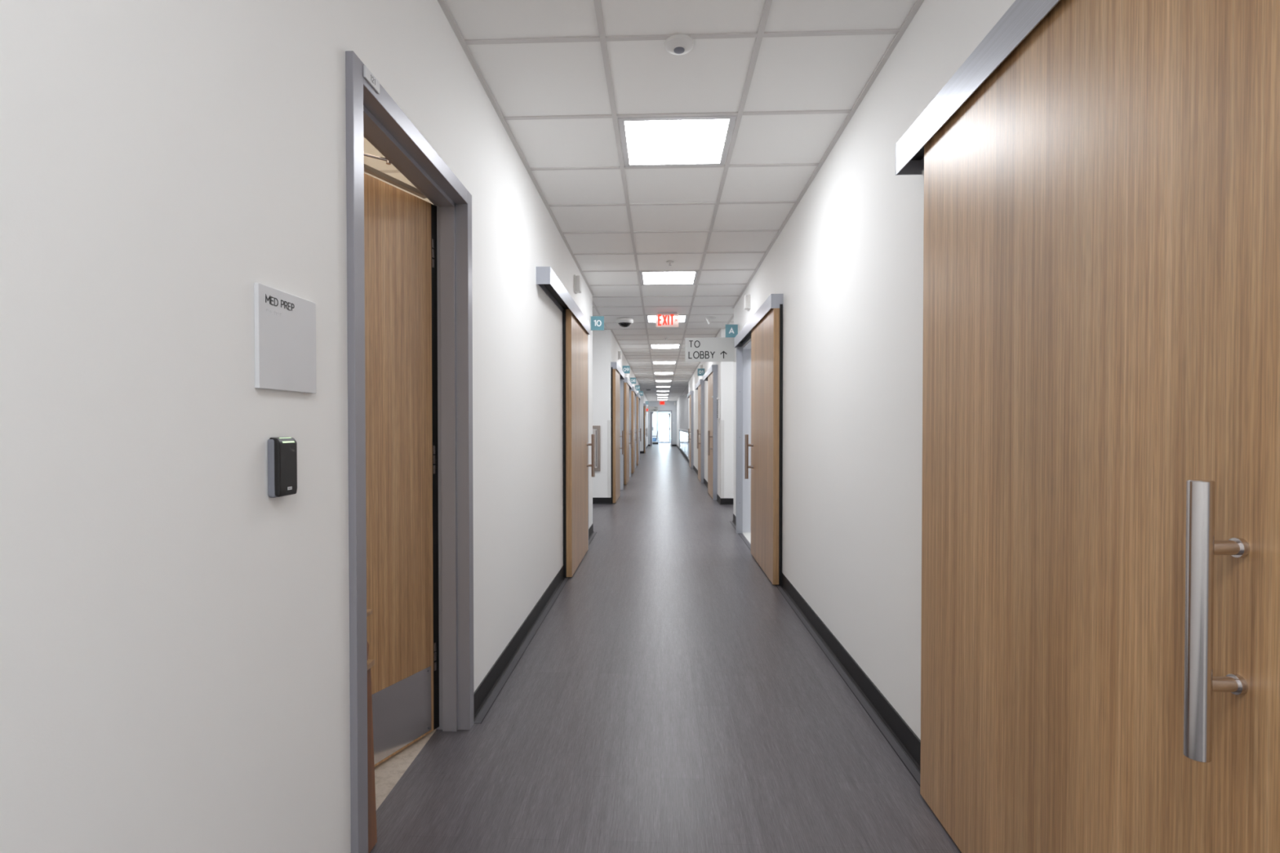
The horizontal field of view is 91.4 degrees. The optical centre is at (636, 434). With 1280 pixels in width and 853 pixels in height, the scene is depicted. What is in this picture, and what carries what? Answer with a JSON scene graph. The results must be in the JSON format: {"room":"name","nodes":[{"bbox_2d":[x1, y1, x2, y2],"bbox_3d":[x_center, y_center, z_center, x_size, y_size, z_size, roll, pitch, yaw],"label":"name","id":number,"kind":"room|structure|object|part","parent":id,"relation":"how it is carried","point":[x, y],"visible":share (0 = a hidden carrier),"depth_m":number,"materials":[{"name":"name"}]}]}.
{"room":"hospital interior","nodes":[
{"label":"hospital interior","id":0,"kind":"room"},
{"bbox_2d":[0,0,592,852],"bbox_3d":[-2.415,-0.171,2.091,3.408,2.748,10.390,0,1,2],"label":"wall","id":1,"kind":"structure","parent":0,"point":[175,631],"depth_m":1.06,"materials":[{"name":"white paint"}]},
{"bbox_2d":[267,436,297,497],"bbox_3d":[-0.728,0.066,1.286,0.026,0.122,0.067,0,1,2],"label":"card reader","id":2,"kind":"object","parent":1,"relation":"attached to","point":[282,451],"visible":1,"depth_m":1.26,"materials":[{"name":"grey plastic"}]},
{"bbox_2d":[279,437,294,443],"bbox_3d":[-0.720,0.012,1.286,0.010,0.011,0.040,0,1,2],"label":"light","id":3,"kind":"object","parent":2,"relation":"on","point":[282,440],"depth_m":1.28,"materials":[{"name":"green"}]},
{"bbox_2d":[253,282,316,393],"bbox_3d":[-0.735,-0.195,1.316,0.010,0.205,0.202,0,1,2],"label":"sign","id":4,"kind":"object","parent":1,"relation":"attached to","point":[285,323],"visible":1,"depth_m":1.29,"materials":[{"name":"white plastic"}]},
{"bbox_2d":[345,50,474,852],"bbox_3d":[-0.953,0.116,2.083,0.536,2.173,0.984,0,1,2],"label":"door","id":5,"kind":"structure","parent":1,"relation":"in","point":[410,301],"depth_m":2.33,"materials":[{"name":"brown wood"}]},
{"bbox_3d":[-0.704,-0.944,1.661,0.005,0.031,0.084,0,1,2],"label":"room number plate","id":6,"kind":"part","parent":5,"relation":"part of","materials":[{"name":"white"}]},
{"bbox_3d":[-0.949,-0.949,2.091,0.243,0.027,0.016,-1,1,-36],"label":"closer arm","id":7,"kind":"part","parent":5,"relation":"part of","materials":[{"name":"silver metal"}]},
{"bbox_3d":[-1.000,-0.940,2.110,0.022,0.016,0.800,0,1,25],"label":"closer rail","id":8,"kind":"part","parent":5,"relation":"part of","materials":[{"name":"grey metal"}]},
{"bbox_3d":[-0.983,1.052,2.120,0.002,0.255,0.800,0,1,25],"label":"kick plate","id":9,"kind":"part","parent":5,"relation":"part of","materials":[{"name":"silver metal"}]},
{"bbox_2d":[536,266,595,577],"bbox_3d":[-0.516,0.041,5.090,0.147,2.240,2.251,0,1,2],"label":"door","id":10,"kind":"structure","parent":1,"relation":"in","point":[576,327],"depth_m":5.18,"materials":[{"name":"wood"}]},
{"bbox_3d":[-0.520,0.064,5.592,0.045,2.160,1.128,0,1,2],"label":"panel","id":11,"kind":"part","parent":10,"relation":"part of","materials":[{"name":"brown wood"}]},
{"bbox_3d":[-0.510,0.078,6.189,0.069,2.134,0.055,0,1,2],"label":"jamb post","id":12,"kind":"part","parent":10,"relation":"part of","materials":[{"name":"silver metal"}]},
{"bbox_3d":[-0.419,0.204,6.075,0.032,0.415,0.032,0,1,2],"label":"handle","id":13,"kind":"part","parent":10,"relation":"part of","materials":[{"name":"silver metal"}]},
{"bbox_2d":[573,275,581,293],"bbox_3d":[-0.536,-1.379,5.725,0.055,0.150,0.115,0,1,2],"label":"light","id":14,"kind":"object","parent":1,"relation":"attached to","point":[577,279],"visible":1,"depth_m":5.67,"materials":[{"name":"white plastic"}]},
{"bbox_2d":[589,315,604,330],"bbox_3d":[-0.436,-1.236,6.926,0.158,0.163,0.024,0,1,2],"label":"sign","id":15,"kind":"object","parent":1,"relation":"attached to","point":[597,322],"visible":0.93,"depth_m":6.92,"materials":[{"name":"teal plastic"}]},
{"bbox_2d":[437,0,924,400],"bbox_3d":[0.692,-1.752,17.314,8.400,0.006,41.100,0,1,2],"label":"trim","id":16,"kind":"structure","parent":1,"relation":"attached to","point":[442,3],"depth_m":3.06,"materials":[{"name":"white paint"}]},
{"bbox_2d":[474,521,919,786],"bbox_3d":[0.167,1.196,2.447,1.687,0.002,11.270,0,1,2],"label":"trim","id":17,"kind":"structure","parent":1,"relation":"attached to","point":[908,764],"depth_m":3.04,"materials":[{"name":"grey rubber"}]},
{"bbox_2d":[592,329,639,497],"bbox_3d":[-1.834,-0.373,16.628,3.408,2.748,13.510,0,1,2],"label":"wall","id":18,"kind":"structure","parent":0,"point":[606,348],"depth_m":9.81,"materials":[{"name":"white paint"}]},
{"bbox_2d":[592,425,600,471],"bbox_3d":[-0.712,0.217,9.817,0.295,0.715,0.024,0,1,2],"label":"fire extinguisher cabinet","id":19,"kind":"object","parent":18,"relation":"attached to","point":[596,428],"visible":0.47,"depth_m":9.80,"materials":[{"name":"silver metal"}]},
{"bbox_3d":[-0.712,0.217,9.816,0.199,0.619,0.008,0,1,2],"label":"door panel","id":20,"kind":"part","parent":19,"relation":"part of","materials":[{"name":"silver metal"}]},
{"bbox_2d":[607,420,611,497],"bbox_3d":[-0.423,0.383,9.845,0.053,1.218,0.053,0,1,2],"label":"guard","id":21,"kind":"object","parent":18,"relation":"attached to","point":[609,422],"visible":1,"depth_m":9.82,"materials":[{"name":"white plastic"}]},
{"bbox_2d":[610,361,624,503],"bbox_3d":[-0.334,-0.041,10.941,0.249,2.240,2.165,0,1,2],"label":"door","id":22,"kind":"structure","parent":18,"relation":"in","point":[617,374],"depth_m":10.23,"materials":[{"name":"wood"}]},
{"bbox_3d":[-0.328,-0.004,10.407,0.045,2.160,1.088,0,1,2],"label":"panel","id":23,"kind":"part","parent":22,"relation":"part of","materials":[{"name":"brown wood"}]},
{"bbox_3d":[-0.279,-0.003,11.992,0.069,2.134,0.060,0,1,2],"label":"jamb post","id":24,"kind":"part","parent":22,"relation":"part of","materials":[{"name":"silver metal"}]},
{"bbox_3d":[-0.229,0.138,10.841,0.032,0.415,0.032,0,1,2],"label":"handle","id":25,"kind":"part","parent":22,"relation":"part of","materials":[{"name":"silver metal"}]},
{"bbox_2d":[617,351,621,359],"bbox_3d":[-0.306,-1.459,11.480,0.055,0.150,0.115,0,1,2],"label":"light","id":26,"kind":"object","parent":18,"relation":"attached to","point":[619,352],"visible":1,"depth_m":11.43,"materials":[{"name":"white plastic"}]},
{"bbox_2d":[622,365,630,373],"bbox_3d":[-0.209,-1.315,12.621,0.158,0.163,0.024,0,1,2],"label":"sign","id":27,"kind":"object","parent":18,"relation":"attached to","point":[626,369],"visible":0.89,"depth_m":12.62,"materials":[{"name":"teal plastic"}]},
{"bbox_2d":[623,377,631,484],"bbox_3d":[-0.210,-0.084,14.028,0.249,2.240,2.165,0,1,2],"label":"door","id":28,"kind":"structure","parent":18,"relation":"in","point":[627,384],"depth_m":13.31,"materials":[{"name":"wood"}]},
{"bbox_3d":[-0.205,-0.046,13.495,0.045,2.160,1.088,0,1,2],"label":"panel","id":29,"kind":"part","parent":28,"relation":"part of","materials":[{"name":"brown wood"}]},
{"bbox_3d":[-0.155,-0.045,15.079,0.069,2.134,0.060,0,1,2],"label":"jamb post","id":30,"kind":"part","parent":28,"relation":"part of","materials":[{"name":"silver metal"}]},
{"bbox_2d":[629,377,635,383],"bbox_3d":[-0.085,-1.358,15.719,0.158,0.163,0.024,0,1,2],"label":"sign","id":31,"kind":"object","parent":18,"relation":"attached to","point":[633,380],"visible":0.88,"depth_m":15.71,"materials":[{"name":"teal plastic"}]},
{"bbox_2d":[631,386,637,473],"bbox_3d":[-0.087,-0.127,17.125,0.249,2.240,2.165,0,1,2],"label":"door","id":32,"kind":"structure","parent":18,"relation":"in","point":[633,392],"depth_m":16.50,"materials":[{"name":"wood"}]},
{"bbox_3d":[-0.081,-0.090,16.592,0.045,2.160,1.088,0,1,2],"label":"panel","id":33,"kind":"part","parent":32,"relation":"part of","materials":[{"name":"brown wood"}]},
{"bbox_3d":[-0.032,-0.089,18.176,0.069,2.134,0.060,0,1,2],"label":"jamb post","id":34,"kind":"part","parent":32,"relation":"part of","materials":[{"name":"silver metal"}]},
{"bbox_3d":[0.018,0.052,17.025,0.032,0.415,0.032,0,1,2],"label":"handle","id":35,"kind":"part","parent":32,"relation":"part of","materials":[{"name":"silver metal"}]},
{"bbox_2d":[635,385,639,390],"bbox_3d":[0.036,-1.400,18.746,0.158,0.163,0.024,0,1,2],"label":"sign","id":36,"kind":"object","parent":18,"relation":"attached to","point":[637,387],"visible":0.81,"depth_m":18.74,"materials":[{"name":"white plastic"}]},
{"bbox_2d":[636,392,640,465],"bbox_3d":[0.038,-0.170,20.243,0.249,2.240,2.165,0,1,2],"label":"door","id":37,"kind":"structure","parent":18,"relation":"in","point":[638,397],"depth_m":20.12,"materials":[{"name":"wood"}]},
{"bbox_3d":[0.043,-0.133,19.709,0.045,2.160,1.088,0,1,2],"label":"panel","id":38,"kind":"part","parent":37,"relation":"part of","materials":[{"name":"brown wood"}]},
{"bbox_3d":[0.093,-0.132,21.294,0.069,2.134,0.060,0,1,2],"label":"jamb post","id":39,"kind":"part","parent":37,"relation":"part of","materials":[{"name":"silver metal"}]},
{"bbox_2d":[638,391,643,395],"bbox_3d":[0.161,-1.444,21.893,0.158,0.163,0.024,0,1,2],"label":"sign","id":40,"kind":"object","parent":18,"relation":"attached to","point":[641,393],"visible":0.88,"depth_m":21.89,"materials":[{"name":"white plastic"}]},
{"bbox_2d":[363,0,916,400],"bbox_3d":[0.795,-1.841,19.910,8.800,0.094,46.500,0,1,2],"label":"ceiling","id":41,"kind":"structure","parent":0,"point":[803,73],"depth_m":3.02,"materials":[{"name":"white tile"}]},
{"bbox_2d":[616,317,633,327],"bbox_3d":[-0.164,-1.577,8.832,0.248,0.113,0.248,0,1,2],"label":"dome camera","id":42,"kind":"object","parent":41,"relation":"attached to","point":[622,322],"visible":1,"depth_m":8.76,"materials":[{"name":"white plastic"}]},
{"bbox_2d":[364,0,899,400],"bbox_3d":[0.793,-1.790,19.861,8.400,0.008,46.200,0,1,2],"label":"grid","id":43,"kind":"object","parent":41,"relation":"attached to","point":[602,38],"visible":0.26,"depth_m":3.13,"materials":[{"name":"white paint"}]},
{"bbox_2d":[654,380,671,382],"bbox_3d":[0.916,-1.796,21.003,0.577,0.024,0.577,0,1,2],"label":"recessed light","id":44,"kind":"object","parent":41,"relation":"in","point":[655,380],"visible":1,"depth_m":20.95,"materials":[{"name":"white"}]},
{"bbox_2d":[653,376,673,377],"bbox_3d":[0.843,-1.774,19.176,0.582,0.016,0.582,0,1,2],"label":"ceiling vent","id":45,"kind":"object","parent":41,"relation":"in","point":[654,376],"visible":1,"depth_m":19.09,"materials":[{"name":"white"}]},
{"bbox_2d":[653,372,674,374],"bbox_3d":[0.794,-1.753,17.958,0.577,0.024,0.577,0,1,2],"label":"recessed light","id":46,"kind":"object","parent":41,"relation":"in","point":[655,373],"visible":0.99,"depth_m":17.81,"materials":[{"name":"white plastic"}]},
{"bbox_2d":[654,373,672,374],"bbox_3d":[0.794,-1.751,17.958,0.518,0.020,0.518,0,1,2],"label":"diffuser","id":47,"kind":"object","parent":46,"relation":"attached to","point":[655,373],"depth_m":17.90,"materials":[{"name":"white plastic"}]},
{"bbox_2d":[652,361,676,364],"bbox_3d":[0.673,-1.711,14.912,0.577,0.024,0.577,0,1,2],"label":"recessed light","id":48,"kind":"object","parent":41,"relation":"in","point":[653,362],"visible":1,"depth_m":14.81,"materials":[{"name":"white plastic"}]},
{"bbox_2d":[649,344,680,348],"bbox_3d":[0.551,-1.668,11.867,0.577,0.024,0.577,0,1,2],"label":"recessed light","id":49,"kind":"object","parent":41,"relation":"in","point":[651,346],"visible":1,"depth_m":11.76,"materials":[{"name":"white plastic"}]},
{"bbox_2d":[645,315,688,322],"bbox_3d":[0.430,-1.626,8.822,0.577,0.024,0.577,0,1,2],"label":"recessed light","id":50,"kind":"object","parent":41,"relation":"in","point":[682,318],"visible":0.49,"depth_m":8.76,"materials":[{"name":"white plastic"}]},
{"bbox_2d":[656,311,678,327],"bbox_3d":[0.414,-1.528,8.310,0.300,0.194,0.044,0,1,2],"label":"exit sign","id":51,"kind":"object","parent":41,"relation":"hanging from","point":[663,319],"visible":1,"depth_m":8.30,"materials":[{"name":"white plastic"}]},
{"bbox_2d":[640,271,698,284],"bbox_3d":[0.332,-1.592,6.386,0.577,0.024,0.577,0,1,2],"label":"recessed light","id":52,"kind":"object","parent":41,"relation":"in","point":[651,277],"visible":1,"depth_m":6.32,"materials":[{"name":"white plastic"}]},
{"bbox_2d":[617,115,736,167],"bbox_3d":[0.211,-1.550,3.340,0.577,0.024,0.577,0,1,2],"label":"recessed light","id":53,"kind":"object","parent":41,"relation":"in","point":[693,140],"visible":1,"depth_m":3.28,"materials":[{"name":"white plastic"}]},
{"bbox_2d":[664,34,693,54],"bbox_3d":[0.170,-1.530,2.464,0.116,0.031,0.116,0,1,2],"label":"sensor","id":54,"kind":"object","parent":41,"relation":"attached to","point":[677,44],"visible":1,"depth_m":2.44,"materials":[{"name":"white plastic"}]},
{"bbox_2d":[704,316,715,324],"bbox_3d":[1.040,-1.587,8.724,0.160,0.098,0.160,0,1,2],"label":"sensor","id":55,"kind":"object","parent":41,"relation":"attached to","point":[707,318],"visible":1,"depth_m":8.69,"materials":[{"name":"white plastic"}]},
{"bbox_2d":[640,392,668,451],"bbox_3d":[0.017,-0.636,35.522,5.600,2.748,15.200,0,1,2],"label":"wall","id":56,"kind":"structure","parent":0,"point":[643,398],"depth_m":32.95,"materials":[{"name":"white paint"}]},
{"bbox_2d":[643,403,647,453],"bbox_3d":[0.442,-0.293,29.079,0.147,2.240,2.152,0,1,2],"label":"door","id":57,"kind":"structure","parent":56,"relation":"in","point":[645,428],"depth_m":28.41,"materials":[{"name":"wood"}]},
{"bbox_3d":[0.397,-0.256,28.566,0.045,2.160,1.078,0,1,2],"label":"panel","id":58,"kind":"part","parent":57,"relation":"part of","materials":[{"name":"brown wood"}]},
{"bbox_3d":[0.445,-0.255,30.126,0.069,2.134,0.060,0,1,2],"label":"jamb post","id":59,"kind":"part","parent":57,"relation":"part of","materials":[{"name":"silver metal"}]},
{"bbox_2d":[647,406,657,411],"bbox_3d":[0.947,-1.467,35.774,0.621,0.320,0.030,0,1,2],"label":"sign","id":60,"kind":"object","parent":56,"relation":"attached to","point":[651,408],"visible":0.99,"depth_m":35.77,"materials":[{"name":"white plastic"}]},
{"bbox_2d":[657,411,671,444],"bbox_3d":[1.935,-0.467,42.955,1.040,2.200,0.120,0,1,2],"label":"door","id":61,"kind":"structure","parent":56,"relation":"in","point":[668,413],"depth_m":42.95,"materials":[{"name":"white paint"}]},
{"bbox_2d":[648,400,676,444],"bbox_3d":[1.708,-0.671,37.921,1.974,2.748,0.130,0,1,2],"label":"wall","id":62,"kind":"structure","parent":0,"point":[668,405],"depth_m":37.84,"materials":[{"name":"grey paint"}]},
{"bbox_2d":[650,410,671,446],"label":"door frame","id":63,"kind":"structure","parent":62,"relation":"in","point":[651,412],"depth_m":37.87,"materials":[{"name":"grey metal"}]},
{"bbox_2d":[659,400,664,404],"bbox_3d":[1.575,-1.911,37.819,0.320,0.230,0.047,0,1,2],"label":"exit sign","id":64,"kind":"object","parent":62,"relation":"attached to","point":[661,402],"visible":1,"depth_m":37.80,"materials":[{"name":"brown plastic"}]},
{"bbox_2d":[369,444,961,852],"bbox_3d":[0.794,1.014,19.900,8.400,0.120,46.200,0,1,2],"label":"floor","id":65,"kind":"structure","parent":0,"point":[670,697],"depth_m":2.48,"materials":[{"name":"grey laminate"}]},
{"bbox_2d":[366,608,377,852],"bbox_3d":[-0.795,0.854,1.754,0.072,0.699,0.167,0,1,2],"label":"wooden stand","id":66,"kind":"object","parent":65,"relation":"on","point":[372,833],"visible":0.14,"depth_m":1.79,"materials":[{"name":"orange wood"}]},
{"bbox_2d":[367,659,374,670],"bbox_3d":[-0.795,0.659,1.738,0.072,0.016,0.141,0,1,2],"label":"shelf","id":67,"kind":"object","parent":66,"relation":"attached to","point":[371,663],"depth_m":1.79,"materials":[{"name":"brown wood"}]},
{"bbox_2d":[652,431,657,444],"bbox_3d":[1.222,0.193,42.292,0.548,0.900,0.580,0,1,2],"label":"armchair","id":68,"kind":"object","parent":65,"relation":"on","point":[654,439],"visible":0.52,"depth_m":42.05,"materials":[{"name":"blue fabric"}]},
{"bbox_2d":[678,429,688,461],"bbox_3d":[2.090,0.320,27.030,0.179,1.070,11.530,0,1,2],"label":"window","id":69,"kind":"structure","parent":65,"relation":"on","point":[683,433],"depth_m":25.51,"materials":[{"name":"clear glass"}]},
{"bbox_3d":[2.079,0.260,28.796,0.016,0.820,3.100,0,1,2],"label":"gloss panel","id":70,"kind":"part","parent":69,"relation":"part of","materials":[{"name":"white"}]},
{"bbox_3d":[1.954,0.304,25.649,0.016,0.820,2.600,0,1,2],"label":"gloss panel","id":71,"kind":"part","parent":69,"relation":"part of","materials":[{"name":"white"}]},
{"bbox_3d":[1.840,0.343,22.802,0.016,0.820,2.700,0,1,2],"label":"gloss panel","id":72,"kind":"part","parent":69,"relation":"part of","materials":[{"name":"white"}]},
{"bbox_2d":[676,397,679,447],"bbox_3d":[2.397,-0.635,35.327,0.090,2.748,5.000,0,1,2],"label":"wall","id":73,"kind":"structure","parent":0,"point":[677,400],"depth_m":34.93,"materials":[{"name":"white paint"}]},
{"bbox_2d":[679,394,688,430],"bbox_3d":[2.697,-0.519,27.008,0.149,2.748,11.676,0,1,-4],"label":"wall","id":74,"kind":"structure","parent":0,"point":[683,400],"depth_m":31.23,"materials":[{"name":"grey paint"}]},
{"bbox_2d":[688,328,733,497],"bbox_3d":[3.183,-0.358,15.417,3.269,2.748,11.530,0,1,2],"label":"wall","id":75,"kind":"structure","parent":0,"point":[725,369],"depth_m":9.73,"materials":[{"name":"white paint"}]},
{"bbox_2d":[687,391,693,468],"bbox_3d":[1.616,-0.153,18.975,0.147,2.240,2.152,0,1,2],"label":"door","id":76,"kind":"structure","parent":75,"relation":"in","point":[691,394],"depth_m":17.96,"materials":[{"name":"wood"}]},
{"bbox_3d":[1.621,-0.117,18.510,0.045,2.160,1.078,0,1,2],"label":"panel","id":77,"kind":"part","parent":76,"relation":"part of","materials":[{"name":"brown wood"}]},
{"bbox_3d":[1.612,-0.086,17.936,0.069,2.134,0.060,0,1,2],"label":"jamb post","id":78,"kind":"part","parent":76,"relation":"part of","materials":[{"name":"silver metal"}]},
{"bbox_2d":[694,378,704,482],"bbox_3d":[1.437,-0.091,14.489,0.147,2.240,2.032,0,1,2],"label":"door","id":79,"kind":"structure","parent":75,"relation":"in","point":[700,385],"depth_m":13.53,"materials":[{"name":"wood"}]},
{"bbox_3d":[1.346,0.098,13.650,0.032,0.415,0.032,0,1,2],"label":"handle","id":80,"kind":"part","parent":79,"relation":"part of","materials":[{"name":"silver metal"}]},
{"bbox_3d":[1.444,-0.055,14.059,0.045,2.160,1.028,0,1,2],"label":"panel","id":81,"kind":"part","parent":79,"relation":"part of","materials":[{"name":"brown wood"}]},
{"bbox_3d":[1.436,-0.024,13.509,0.069,2.134,0.060,0,1,2],"label":"jamb post","id":82,"kind":"part","parent":79,"relation":"part of","materials":[{"name":"silver metal"}]},
{"bbox_2d":[697,368,705,375],"bbox_3d":[1.381,-1.324,13.238,0.158,0.163,0.024,0,1,2],"label":"sign","id":83,"kind":"object","parent":75,"relation":"attached to","point":[700,371],"visible":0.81,"depth_m":13.23,"materials":[{"name":"teal plastic"}]},
{"bbox_2d":[702,364,717,500],"bbox_3d":[1.313,-0.048,11.402,0.147,2.240,2.172,0,1,2],"label":"door","id":84,"kind":"structure","parent":75,"relation":"in","point":[710,375],"depth_m":10.43,"materials":[{"name":"wood"}]},
{"bbox_3d":[1.220,0.142,10.493,0.032,0.415,0.032,0,1,2],"label":"handle","id":85,"kind":"part","parent":84,"relation":"part of","materials":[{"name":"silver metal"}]},
{"bbox_3d":[1.319,-0.011,10.932,0.045,2.160,1.088,0,1,2],"label":"panel","id":86,"kind":"part","parent":84,"relation":"part of","materials":[{"name":"brown wood"}]},
{"bbox_3d":[1.310,0.020,10.352,0.069,2.134,0.060,0,1,2],"label":"jamb post","id":87,"kind":"part","parent":84,"relation":"part of","materials":[{"name":"silver metal"}]},
{"bbox_2d":[716,397,719,418],"bbox_3d":[1.306,-0.423,9.931,0.044,0.330,0.120,0,1,2],"label":"holder","id":88,"kind":"object","parent":75,"relation":"attached to","point":[717,398],"visible":1,"depth_m":9.88,"materials":[{"name":"white plastic"}]},
{"bbox_3d":[1.313,-0.408,9.931,0.030,0.300,0.100,0,1,2],"label":"panel","id":89,"kind":"part","parent":88,"relation":"part of","materials":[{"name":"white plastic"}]},
{"bbox_2d":[720,420,724,497],"bbox_3d":[1.345,0.384,9.754,0.053,1.218,0.053,0,1,2],"label":"guard","id":90,"kind":"object","parent":75,"relation":"attached to","point":[722,448],"visible":1,"depth_m":9.73,"materials":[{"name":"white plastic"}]},
{"bbox_2d":[733,0,1015,740],"bbox_3d":[2.661,-0.176,2.329,3.269,2.748,11.270,0,1,2],"label":"wall","id":91,"kind":"structure","parent":0,"point":[846,264],"depth_m":2.84,"materials":[{"name":"white paint"}]},
{"bbox_2d":[473,444,920,773],"bbox_3d":[0.110,0.939,17.418,8.930,0.101,41.277,0,1,0],"label":"baseboard","id":92,"kind":"structure","parent":91,"relation":"attached to","point":[906,739],"depth_m":3.10,"materials":[{"name":"black rubber"}]},
{"bbox_2d":[684,337,735,361],"bbox_3d":[0.927,-1.063,7.805,0.630,0.310,0.024,0,1,2],"label":"sign","id":93,"kind":"object","parent":91,"relation":"attached to","point":[703,348],"visible":0.98,"depth_m":7.80,"materials":[{"name":"white plastic"}]},
{"bbox_2d":[725,324,738,337],"bbox_3d":[1.151,-1.244,7.494,0.158,0.163,0.024,0,1,2],"label":"sign","id":94,"kind":"object","parent":91,"relation":"attached to","point":[731,330],"visible":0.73,"depth_m":7.49,"materials":[{"name":"teal plastic"}]},
{"bbox_2d":[743,294,750,311],"bbox_3d":[1.166,-1.391,6.577,0.055,0.150,0.115,0,1,2],"label":"light","id":95,"kind":"object","parent":91,"relation":"attached to","point":[747,297],"visible":1,"depth_m":6.53,"materials":[{"name":"white plastic"}]},
{"bbox_2d":[734,293,782,585],"bbox_3d":[1.209,0.027,5.992,0.369,2.240,2.436,0,1,2],"label":"door","id":96,"kind":"structure","parent":91,"relation":"in","point":[759,362],"depth_m":5.32,"materials":[{"name":"wood"}]},
{"bbox_3d":[1.182,0.064,7.153,0.069,2.134,0.065,0,1,2],"label":"jamb post","id":97,"kind":"part","parent":96,"relation":"part of","materials":[{"name":"silver metal"}]},
{"bbox_3d":[1.034,0.207,5.847,0.032,0.415,0.032,0,1,2],"label":"handle","id":98,"kind":"part","parent":96,"relation":"part of","materials":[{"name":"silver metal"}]},
{"bbox_3d":[1.305,0.075,6.580,0.223,2.128,1.254,0,1,2],"label":"opening frame","id":99,"kind":"part","parent":96,"relation":"part of","materials":[{"name":"white"}]},
{"bbox_3d":[1.097,0.066,5.377,0.045,2.160,1.188,0,1,2],"label":"panel","id":100,"kind":"part","parent":96,"relation":"part of","materials":[{"name":"brown wood"}]},
{"bbox_2d":[895,0,1279,852],"bbox_3d":[0.904,0.095,1.151,0.147,2.240,2.202,0,1,2],"label":"door","id":101,"kind":"structure","parent":91,"relation":"in","point":[1100,637],"depth_m":1.22,"materials":[{"name":"wood"}]},
{"bbox_3d":[0.838,0.275,0.929,0.032,0.415,0.032,0,1,2],"label":"handle","id":102,"kind":"part","parent":101,"relation":"part of","materials":[{"name":"silver metal"}]},
{"label":"outside","id":103,"kind":"structure","parent":0,"visible":0},
{"bbox_2d":[658,439,671,444],"bbox_3d":[1.915,0.689,47.976,24.000,0.150,24.000,0,1,2],"label":"floor","id":104,"kind":"structure","parent":103,"point":[660,440],"depth_m":52.26,"materials":[{"name":"grey"}]}
]}

